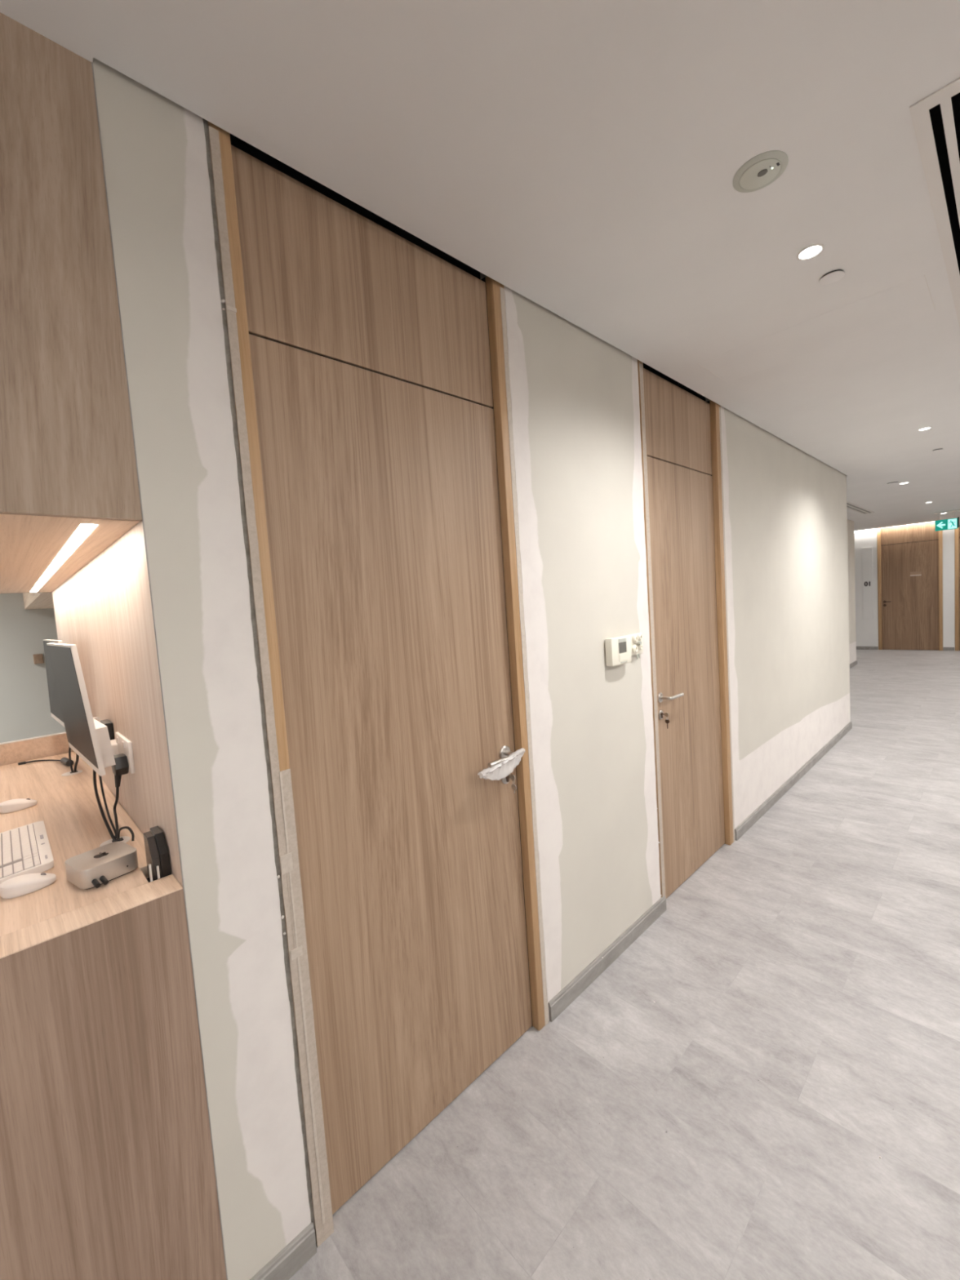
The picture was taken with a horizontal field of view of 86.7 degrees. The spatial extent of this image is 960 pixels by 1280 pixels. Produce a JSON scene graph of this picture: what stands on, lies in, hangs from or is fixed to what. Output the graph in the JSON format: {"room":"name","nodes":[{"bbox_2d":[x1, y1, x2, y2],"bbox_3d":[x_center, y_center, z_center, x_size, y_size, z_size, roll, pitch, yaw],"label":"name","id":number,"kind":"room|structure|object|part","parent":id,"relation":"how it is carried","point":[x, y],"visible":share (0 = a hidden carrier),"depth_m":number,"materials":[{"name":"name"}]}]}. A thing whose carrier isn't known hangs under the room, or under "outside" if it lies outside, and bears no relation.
{"room":"hospital interior","nodes":[
{"label":"hospital interior","id":0,"kind":"room"},
{"bbox_2d":[0,593,66,742],"bbox_3d":[-4.725,0.218,3.833,4.800,2.964,0.150,-8,5,-43],"label":"wall","id":1,"kind":"structure","parent":0,"point":[24,702],"depth_m":4.44,"materials":[{"name":"grey paint"}]},
{"bbox_2d":[32,653,44,664],"bbox_3d":[-3.901,0.167,4.493,0.065,0.085,0.030,-8,5,-43],"label":"wall switch","id":2,"kind":"object","parent":1,"relation":"attached to","point":[37,658],"visible":1,"depth_m":4.48,"materials":[{"name":"brown wood"}]},
{"bbox_2d":[22,591,53,609],"bbox_3d":[-2.905,-0.450,3.870,0.795,0.300,2.300,-8,5,-43],"label":"ledge","id":3,"kind":"object","parent":1,"relation":"attached to","point":[31,600],"visible":0.14,"depth_m":3.69,"materials":[{"name":"brown wood"}]},
{"bbox_2d":[52,520,182,887],"bbox_3d":[-1.488,0.227,1.965,0.016,2.774,2.379,-8,5,-43],"label":"wall panel","id":4,"kind":"object","parent":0,"point":[104,609],"visible":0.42,"depth_m":1.37,"materials":[{"name":"brown wood"}]},
{"bbox_2d":[43,639,64,727],"bbox_3d":[-1.757,0.175,2.165,0.601,0.362,0.087,0,6,45],"label":"monitor","id":5,"kind":"object","parent":4,"relation":"attached to","point":[55,710],"visible":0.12,"depth_m":2.22,"materials":[{"name":"white plastic"}]},
{"bbox_2d":[0,12,142,593],"bbox_3d":[-1.868,-0.658,1.598,0.864,0.892,2.380,-8,5,-43],"label":"upper cabinet","id":6,"kind":"object","parent":4,"relation":"attached to","point":[68,457],"visible":0.86,"depth_m":0.97,"materials":[{"name":"brown wood"}]},
{"bbox_2d":[30,524,96,592],"bbox_3d":[-1.593,-0.254,1.879,0.030,0.013,2.235,-8,5,-43],"label":"strip light","id":7,"kind":"object","parent":6,"relation":"attached to","point":[82,531],"visible":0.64,"depth_m":1.41,"materials":[{"name":"white plastic"}]},
{"bbox_3d":[-1.839,-0.224,1.628,0.864,0.020,2.340,-8,5,-43],"label":"panel","id":8,"kind":"part","parent":6,"relation":"part of","materials":[{"name":"brown wood"}]},
{"bbox_2d":[46,642,118,776],"bbox_3d":[-1.195,0.183,1.546,0.126,0.357,0.530,-8,5,-43],"label":"monitor","id":9,"kind":"object","parent":4,"relation":"attached to","point":[89,738],"visible":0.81,"depth_m":1.41,"materials":[{"name":"white plastic"}]},
{"bbox_2d":[93,769,115,840],"bbox_3d":[-1.052,0.451,1.419,0.144,0.206,0.012,-1,5,40],"label":"cable","id":10,"kind":"object","parent":9,"relation":"hanging from","point":[97,797],"visible":0.85,"depth_m":1.43,"materials":[{"name":"black rubber"}]},
{"bbox_2d":[98,774,117,838],"bbox_3d":[-1.022,0.453,1.400,0.088,0.199,0.007,-1,5,36],"label":"cable","id":11,"kind":"object","parent":9,"relation":"hanging from","point":[100,776],"visible":0.88,"depth_m":1.41,"materials":[{"name":"black rubber"}]},
{"bbox_2d":[100,719,115,740],"bbox_3d":[-1.215,0.334,1.666,0.022,0.137,0.100,-8,5,-43],"label":"plug","id":12,"kind":"object","parent":4,"relation":"attached to","point":[107,722],"visible":0.38,"depth_m":1.63,"materials":[{"name":"black plastic"}]},
{"bbox_2d":[115,731,134,773],"bbox_3d":[-1.044,0.328,1.491,0.013,0.090,0.210,-8,5,-43],"label":"wall socket","id":13,"kind":"object","parent":4,"relation":"attached to","point":[124,744],"visible":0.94,"depth_m":1.43,"materials":[{"name":"white plastic"}]},
{"bbox_2d":[115,737,124,748],"bbox_3d":[-1.052,0.300,1.489,0.004,0.017,0.114,-8,5,-43],"label":"switch","id":14,"kind":"object","parent":13,"relation":"attached to","point":[120,740],"depth_m":1.49,"materials":[{"name":"white plastic"}]},
{"bbox_2d":[111,753,128,838],"bbox_3d":[-1.014,0.440,1.436,0.054,0.224,0.099,-6,5,-30],"label":"plug","id":15,"kind":"object","parent":13,"relation":"attached to","point":[122,767],"visible":0.91,"depth_m":1.43,"materials":[{"name":"black plastic"}]},
{"bbox_2d":[93,57,850,1279],"bbox_3d":[1.632,-0.136,3.393,6.543,2.884,0.150,-8,5,-43],"label":"wall","id":16,"kind":"structure","parent":0,"point":[153,147],"depth_m":1.88,"materials":[{"name":"white paint"}]},
{"bbox_2d":[91,62,227,1279],"bbox_3d":[-0.673,0.238,1.098,0.002,2.764,0.003,-8,5,-43],"label":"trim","id":17,"kind":"structure","parent":16,"relation":"attached to","point":[91,62],"depth_m":1.08,"materials":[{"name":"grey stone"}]},
{"bbox_2d":[202,118,316,1244],"bbox_3d":[-0.582,0.168,1.291,0.040,2.864,0.145,-8,5,-43],"label":"trim","id":18,"kind":"structure","parent":16,"relation":"attached to","point":[229,374],"depth_m":1.23,"materials":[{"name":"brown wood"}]},
{"bbox_2d":[249,1222,316,1279],"bbox_3d":[-0.504,1.566,1.258,0.200,0.075,0.013,-8,5,-43],"label":"baseboard","id":19,"kind":"structure","parent":16,"relation":"attached to","point":[302,1248],"depth_m":1.28,"materials":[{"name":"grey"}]},
{"bbox_2d":[207,120,548,1247],"bbox_3d":[-0.198,0.107,1.589,0.967,2.894,0.142,-8,5,-43],"label":"door","id":20,"kind":"structure","parent":16,"relation":"in","point":[370,362],"depth_m":1.50,"materials":[{"name":"brown wood"}]},
{"bbox_3d":[-0.290,-1.003,1.522,0.857,0.427,0.042,-8,5,-43],"label":"transom panel","id":21,"kind":"part","parent":20,"relation":"part of","materials":[{"name":"brown wood"}]},
{"bbox_2d":[477,747,524,780],"bbox_3d":[0.079,0.441,1.769,0.218,0.082,0.034,-8,5,-43],"label":"plastic wrap","id":22,"kind":"object","parent":20,"relation":"attached to","point":[501,771],"visible":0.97,"depth_m":1.76,"materials":[{"name":"white plastic"}]},
{"bbox_3d":[0.069,0.418,1.791,0.146,0.017,0.064,-8,5,-43],"label":"lever","id":23,"kind":"part","parent":20,"relation":"part of","materials":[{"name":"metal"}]},
{"bbox_3d":[0.092,0.412,1.859,0.052,0.052,0.009,-8,5,-43],"label":"handle","id":24,"kind":"part","parent":20,"relation":"part of","materials":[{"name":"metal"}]},
{"bbox_2d":[508,774,516,793],"bbox_3d":[0.119,0.523,1.850,0.010,0.069,0.034,-8,5,-43],"label":"key","id":25,"kind":"object","parent":20,"relation":"hanging from","point":[513,786],"visible":1,"depth_m":1.84,"materials":[{"name":"metal"}]},
{"bbox_2d":[480,272,487,279],"bbox_3d":[0.121,0.075,1.960,0.040,2.864,0.145,-8,5,-43],"label":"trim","id":26,"kind":"structure","parent":16,"relation":"attached to","point":[482,275],"depth_m":1.85,"materials":[{"name":"black"}]},
{"bbox_2d":[548,895,666,1022],"bbox_3d":[0.621,1.417,2.327,0.959,0.075,0.013,-8,5,-43],"label":"baseboard","id":27,"kind":"structure","parent":16,"relation":"attached to","point":[559,1002],"depth_m":2.25,"materials":[{"name":"grey plastic"}]},
{"bbox_2d":[604,635,631,666],"bbox_3d":[0.630,0.048,2.305,0.173,0.122,0.046,-8,5,-43],"label":"thermostat","id":28,"kind":"object","parent":16,"relation":"attached to","point":[618,649],"visible":1,"depth_m":2.26,"materials":[{"name":"beige plastic"}]},
{"bbox_2d":[618,637,626,642],"bbox_3d":[0.640,0.001,2.284,0.063,0.015,0.002,-8,5,-43],"label":"hood","id":29,"kind":"object","parent":28,"relation":"attached to","point":[620,639],"depth_m":2.28,"materials":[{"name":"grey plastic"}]},
{"bbox_2d":[626,632,643,659],"bbox_3d":[0.747,0.032,2.424,0.127,0.122,0.036,-8,5,-43],"label":"switch","id":30,"kind":"object","parent":16,"relation":"attached to","point":[637,648],"visible":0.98,"depth_m":2.41,"materials":[{"name":"beige plastic"}]},
{"bbox_3d":[0.748,0.016,2.419,0.086,0.090,0.019,-8,5,-43],"label":"knob","id":31,"kind":"part","parent":30,"relation":"part of","materials":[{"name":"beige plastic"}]},
{"bbox_2d":[637,360,734,898],"bbox_3d":[1.189,-0.078,2.909,0.993,2.894,0.142,-8,5,-43],"label":"door","id":32,"kind":"structure","parent":16,"relation":"in","point":[681,431],"depth_m":2.89,"materials":[{"name":"brown wood"}]},
{"bbox_3d":[0.949,0.303,2.674,0.052,0.052,0.009,-8,5,-43],"label":"handle","id":33,"kind":"part","parent":32,"relation":"part of","materials":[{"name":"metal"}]},
{"bbox_2d":[662,712,669,728],"bbox_3d":[0.976,0.422,2.666,0.010,0.086,0.034,-8,5,-43],"label":"key","id":34,"kind":"object","parent":32,"relation":"hanging from","point":[666,714],"visible":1,"depth_m":2.66,"materials":[{"name":"metal"}]},
{"bbox_3d":[1.017,0.297,2.693,0.144,0.017,0.064,-8,5,-43],"label":"lever","id":35,"kind":"part","parent":32,"relation":"part of","materials":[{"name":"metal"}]},
{"bbox_3d":[1.087,-1.186,2.832,0.871,0.427,0.042,-8,5,-43],"label":"transom panel","id":36,"kind":"part","parent":32,"relation":"part of","materials":[{"name":"brown wood"}]},
{"bbox_2d":[734,721,852,840],"bbox_3d":[2.912,1.112,4.506,3.431,0.075,0.013,-8,5,-43],"label":"baseboard","id":37,"kind":"structure","parent":16,"relation":"attached to","point":[752,819],"depth_m":4.04,"materials":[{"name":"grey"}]},
{"bbox_2d":[0,0,959,531],"bbox_3d":[1.997,-1.678,5.975,17.800,0.020,8.600,-8,5,-43],"label":"ceiling","id":38,"kind":"structure","parent":0,"point":[583,157],"depth_m":1.28,"materials":[{"name":"paint"}]},
{"bbox_2d":[732,150,788,192],"bbox_3d":[0.757,-1.260,1.376,0.132,0.012,0.132,-8,5,-43],"label":"smoke detector","id":39,"kind":"object","parent":38,"relation":"in","point":[763,169],"visible":1,"depth_m":1.36,"materials":[{"name":"grey plastic"}]},
{"bbox_2d":[796,243,824,260],"bbox_3d":[1.118,-1.313,1.722,0.080,0.004,0.080,-8,5,-43],"label":"recessed light","id":40,"kind":"object","parent":38,"relation":"in","point":[811,251],"visible":1,"depth_m":1.72,"materials":[{"name":"white glass"}]},
{"bbox_2d":[799,245,822,258],"bbox_3d":[1.118,-1.313,1.722,0.065,0.003,0.065,-4,4,-3],"label":"diffuser","id":41,"kind":"object","parent":40,"relation":"attached to","point":[811,251],"depth_m":1.72,"materials":[{"name":"white"}]},
{"bbox_2d":[697,275,935,382],"bbox_3d":[1.500,-1.381,2.331,0.372,0.001,0.848,-8,5,-43],"label":"access panel","id":42,"kind":"object","parent":38,"relation":"attached to","point":[913,298],"visible":1,"depth_m":2.27,"materials":[{"name":"paint"}]},
{"bbox_3d":[1.792,-1.379,2.025,0.372,0.001,0.002,-8,5,-43],"label":"edge trim","id":43,"kind":"part","parent":42,"relation":"part of","materials":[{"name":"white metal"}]},
{"bbox_2d":[819,269,844,284],"bbox_3d":[1.290,-1.331,1.865,0.076,0.011,0.076,-8,5,-43],"label":"sprinkler cover","id":44,"kind":"object","parent":38,"relation":"attached to","point":[832,277],"visible":1,"depth_m":1.86,"materials":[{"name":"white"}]},
{"bbox_2d":[846,501,874,514],"bbox_3d":[5.792,-2.049,7.873,2.350,0.010,0.150,-8,5,-43],"label":"ceiling vent","id":45,"kind":"object","parent":38,"relation":"in","point":[850,505],"visible":0.6,"depth_m":8.04,"materials":[{"name":"white metal"}]},
{"bbox_2d":[887,481,897,484],"bbox_3d":[4.896,-1.862,6.035,0.110,0.011,0.110,-8,5,-43],"label":"sprinkler cover","id":46,"kind":"object","parent":38,"relation":"attached to","point":[893,482],"visible":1,"depth_m":6.01,"materials":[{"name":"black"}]},
{"bbox_2d":[917,426,931,431],"bbox_3d":[3.408,-1.617,3.897,0.080,0.004,0.080,-8,5,-43],"label":"recessed light","id":47,"kind":"object","parent":38,"relation":"in","point":[926,428],"visible":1,"depth_m":3.90,"materials":[{"name":"white glass"}]},
{"bbox_2d":[909,77,959,327],"bbox_3d":[1.788,-1.361,1.787,1.908,0.004,0.222,-8,5,-43],"label":"ceiling vent","id":48,"kind":"object","parent":38,"relation":"in","point":[935,117],"visible":1,"depth_m":1.38,"materials":[{"name":"white metal"}]},
{"bbox_2d":[932,448,943,452],"bbox_3d":[4.115,-1.708,4.574,0.076,0.011,0.076,-8,5,-43],"label":"sprinkler cover","id":49,"kind":"object","parent":38,"relation":"attached to","point":[940,449],"visible":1,"depth_m":4.56,"materials":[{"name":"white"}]},
{"bbox_2d":[934,509,959,531],"bbox_3d":[8.439,-2.158,9.193,0.040,0.329,0.338,-8,5,-43],"label":"exit sign","id":50,"kind":"object","parent":38,"relation":"hanging from","point":[952,523],"visible":1,"depth_m":9.18,"materials":[{"name":"teal plastic"}]},
{"bbox_3d":[8.437,-2.088,9.205,0.024,0.190,0.298,-8,5,-43],"label":"panel","id":51,"kind":"part","parent":50,"relation":"part of","materials":[{"name":"teal plastic"}]},
{"bbox_2d":[288,649,959,1279],"bbox_3d":[2.328,1.093,6.306,18.200,0.060,8.600,-8,5,-43],"label":"floor","id":52,"kind":"structure","parent":0,"point":[735,1123],"depth_m":1.70,"materials":[{"name":"grey tile"}]},
{"bbox_2d":[0,751,226,1279],"bbox_3d":[-1.580,1.116,1.544,0.864,1.074,1.891,-8,5,-43],"label":"desk","id":53,"kind":"object","parent":52,"relation":"on","point":[107,1170],"visible":0.81,"depth_m":1.04,"materials":[{"name":"brown wood"}]},
{"bbox_2d":[0,798,37,813],"bbox_3d":[-1.544,0.547,1.700,0.096,0.033,0.058,-8,5,-43],"label":"computer mouse","id":54,"kind":"object","parent":53,"relation":"on","point":[13,805],"visible":1,"depth_m":1.68,"materials":[{"name":"white plastic"}]},
{"bbox_2d":[0,821,53,884],"bbox_3d":[-1.229,0.557,1.344,0.135,0.019,0.389,-8,5,-43],"label":"keyboard","id":55,"kind":"object","parent":53,"relation":"on","point":[25,849],"visible":1,"depth_m":1.32,"materials":[{"name":"white plastic"}]},
{"bbox_2d":[0,872,56,898],"bbox_3d":[-1.026,0.550,1.156,0.096,0.033,0.058,-8,5,-43],"label":"computer mouse","id":56,"kind":"object","parent":53,"relation":"on","point":[21,885],"visible":1,"depth_m":1.14,"materials":[{"name":"white plastic"}]},
{"bbox_2d":[0,732,74,765],"bbox_3d":[-2.272,0.630,2.202,0.864,0.295,0.026,-8,5,-43],"label":"divider panel","id":57,"kind":"object","parent":53,"relation":"attached to","point":[39,747],"visible":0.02,"depth_m":2.37,"materials":[{"name":"brown wood"}]},
{"bbox_2d":[17,757,73,766],"bbox_3d":[-1.909,0.536,2.254,0.310,0.029,0.063,-3,4,16],"label":"loose cable","id":58,"kind":"object","parent":53,"relation":"on","point":[65,761],"visible":0.98,"depth_m":2.26,"materials":[{"name":"black rubber"}]},
{"bbox_3d":[-1.936,0.540,2.278,0.214,0.014,0.036,-3,4,10],"label":"cord","id":59,"kind":"part","parent":58,"relation":"part of","materials":[{"name":"black rubber"}]},
{"bbox_2d":[61,769,82,776],"bbox_3d":[-1.670,0.543,2.083,0.068,0.005,0.068,-8,5,-43],"label":"cable grommet","id":60,"kind":"object","parent":53,"relation":"on","point":[69,773],"visible":0.95,"depth_m":2.07,"materials":[{"name":"white plastic"}]},
{"bbox_2d":[68,746,73,772],"bbox_3d":[-1.688,0.466,2.099,0.016,0.164,0.045,-5,4,-20],"label":"cable","id":61,"kind":"object","parent":60,"relation":"in","point":[69,748],"visible":0.73,"depth_m":2.09,"materials":[{"name":"black rubber"}]},
{"bbox_2d":[73,753,79,772],"bbox_3d":[-1.627,0.482,2.052,0.104,0.132,0.012,-1,5,39],"label":"cable","id":62,"kind":"object","parent":60,"relation":"attached to","point":[77,755],"visible":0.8,"depth_m":2.06,"materials":[{"name":"black rubber"}]},
{"bbox_2d":[64,841,138,888],"bbox_3d":[-0.883,0.531,1.196,0.136,0.047,0.115,-1,5,34],"label":"computer","id":63,"kind":"object","parent":53,"relation":"on","point":[94,868],"visible":1,"depth_m":1.17,"materials":[{"name":"metal"}]},
{"bbox_2d":[99,835,130,846],"bbox_3d":[-0.989,0.547,1.379,0.068,0.005,0.068,-8,5,-43],"label":"cable grommet","id":64,"kind":"object","parent":53,"relation":"on","point":[125,839],"visible":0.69,"depth_m":1.38,"materials":[{"name":"white plastic"}]},
{"bbox_2d":[116,826,134,841],"bbox_3d":[-0.956,0.525,1.369,0.061,0.047,0.012,-3,4,14],"label":"cable","id":65,"kind":"object","parent":64,"relation":"in","point":[129,828],"visible":0.98,"depth_m":1.37,"materials":[{"name":"black rubber"}]},
{"bbox_2d":[143,826,171,881],"bbox_3d":[-0.767,0.516,1.202,0.042,0.120,0.092,-8,5,-43],"label":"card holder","id":66,"kind":"object","parent":53,"relation":"on","point":[157,852],"visible":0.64,"depth_m":1.18,"materials":[{"name":"black plastic"}]},
{"bbox_2d":[847,519,856,663],"bbox_3d":[5.313,-0.659,8.098,5.300,2.784,0.150,-8,5,-43],"label":"wall","id":67,"kind":"structure","parent":0,"point":[851,531],"depth_m":9.64,"materials":[{"name":"white paint"}]},
{"bbox_2d":[849,660,857,668],"bbox_3d":[5.463,0.689,8.136,5.312,0.075,0.013,-8,5,-43],"label":"baseboard","id":68,"kind":"structure","parent":67,"relation":"attached to","point":[855,663],"depth_m":9.72,"materials":[{"name":"grey stone"}]},
{"bbox_2d":[854,528,955,650],"bbox_3d":[9.133,-1.259,11.745,0.150,2.964,2.685,-8,5,-43],"label":"wall","id":69,"kind":"structure","parent":0,"point":[866,629],"depth_m":11.67,"materials":[{"name":"white paint"}]},
{"bbox_2d":[856,646,878,649],"bbox_3d":[8.723,0.184,12.259,0.013,0.075,1.388,-8,5,-43],"label":"baseboard","id":70,"kind":"structure","parent":69,"relation":"attached to","point":[857,647],"depth_m":11.90,"materials":[{"name":"grey stone"}]},
{"bbox_2d":[862,546,873,618],"bbox_3d":[8.977,-1.314,11.780,0.016,1.650,0.200,-8,5,-43],"label":"number sign","id":71,"kind":"object","parent":69,"relation":"attached to","point":[867,553],"visible":1,"depth_m":11.78,"materials":[{"name":"white paint"}]},
{"bbox_2d":[876,521,942,650],"bbox_3d":[9.528,-1.203,11.288,0.158,2.864,1.103,-8,5,-43],"label":"door","id":72,"kind":"structure","parent":69,"relation":"in","point":[910,608],"depth_m":11.27,"materials":[{"name":"brown wood"}]},
{"bbox_3d":[9.455,-2.391,11.211,0.040,0.479,0.975,-8,5,-43],"label":"transom panel","id":73,"kind":"part","parent":72,"relation":"part of","materials":[{"name":"brown wood"}]},
{"bbox_2d":[910,571,921,576],"bbox_3d":[9.575,-1.460,11.178,0.011,0.087,0.185,-8,5,-43],"label":"plate","id":74,"kind":"object","parent":72,"relation":"attached to","point":[913,573],"visible":1,"depth_m":11.17,"materials":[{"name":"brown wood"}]},
{"bbox_2d":[942,647,954,650],"bbox_3d":[10.032,0.192,10.884,0.013,0.075,0.179,-8,5,-43],"label":"baseboard","id":75,"kind":"structure","parent":69,"relation":"attached to","point":[944,648],"depth_m":10.88,"materials":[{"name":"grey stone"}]},
{"bbox_3d":[11.203,-1.246,9.570,0.150,2.964,1.110,-8,5,-43],"label":"wall","id":76,"kind":"structure","parent":0,"visible":0},
{"bbox_2d":[954,527,959,650],"bbox_3d":[10.418,-1.198,10.353,0.158,2.864,1.101,-8,5,-43],"label":"door","id":77,"kind":"structure","parent":76,"relation":"in","point":[957,531],"depth_m":10.70,"materials":[{"name":"brown wood"}]}
]}

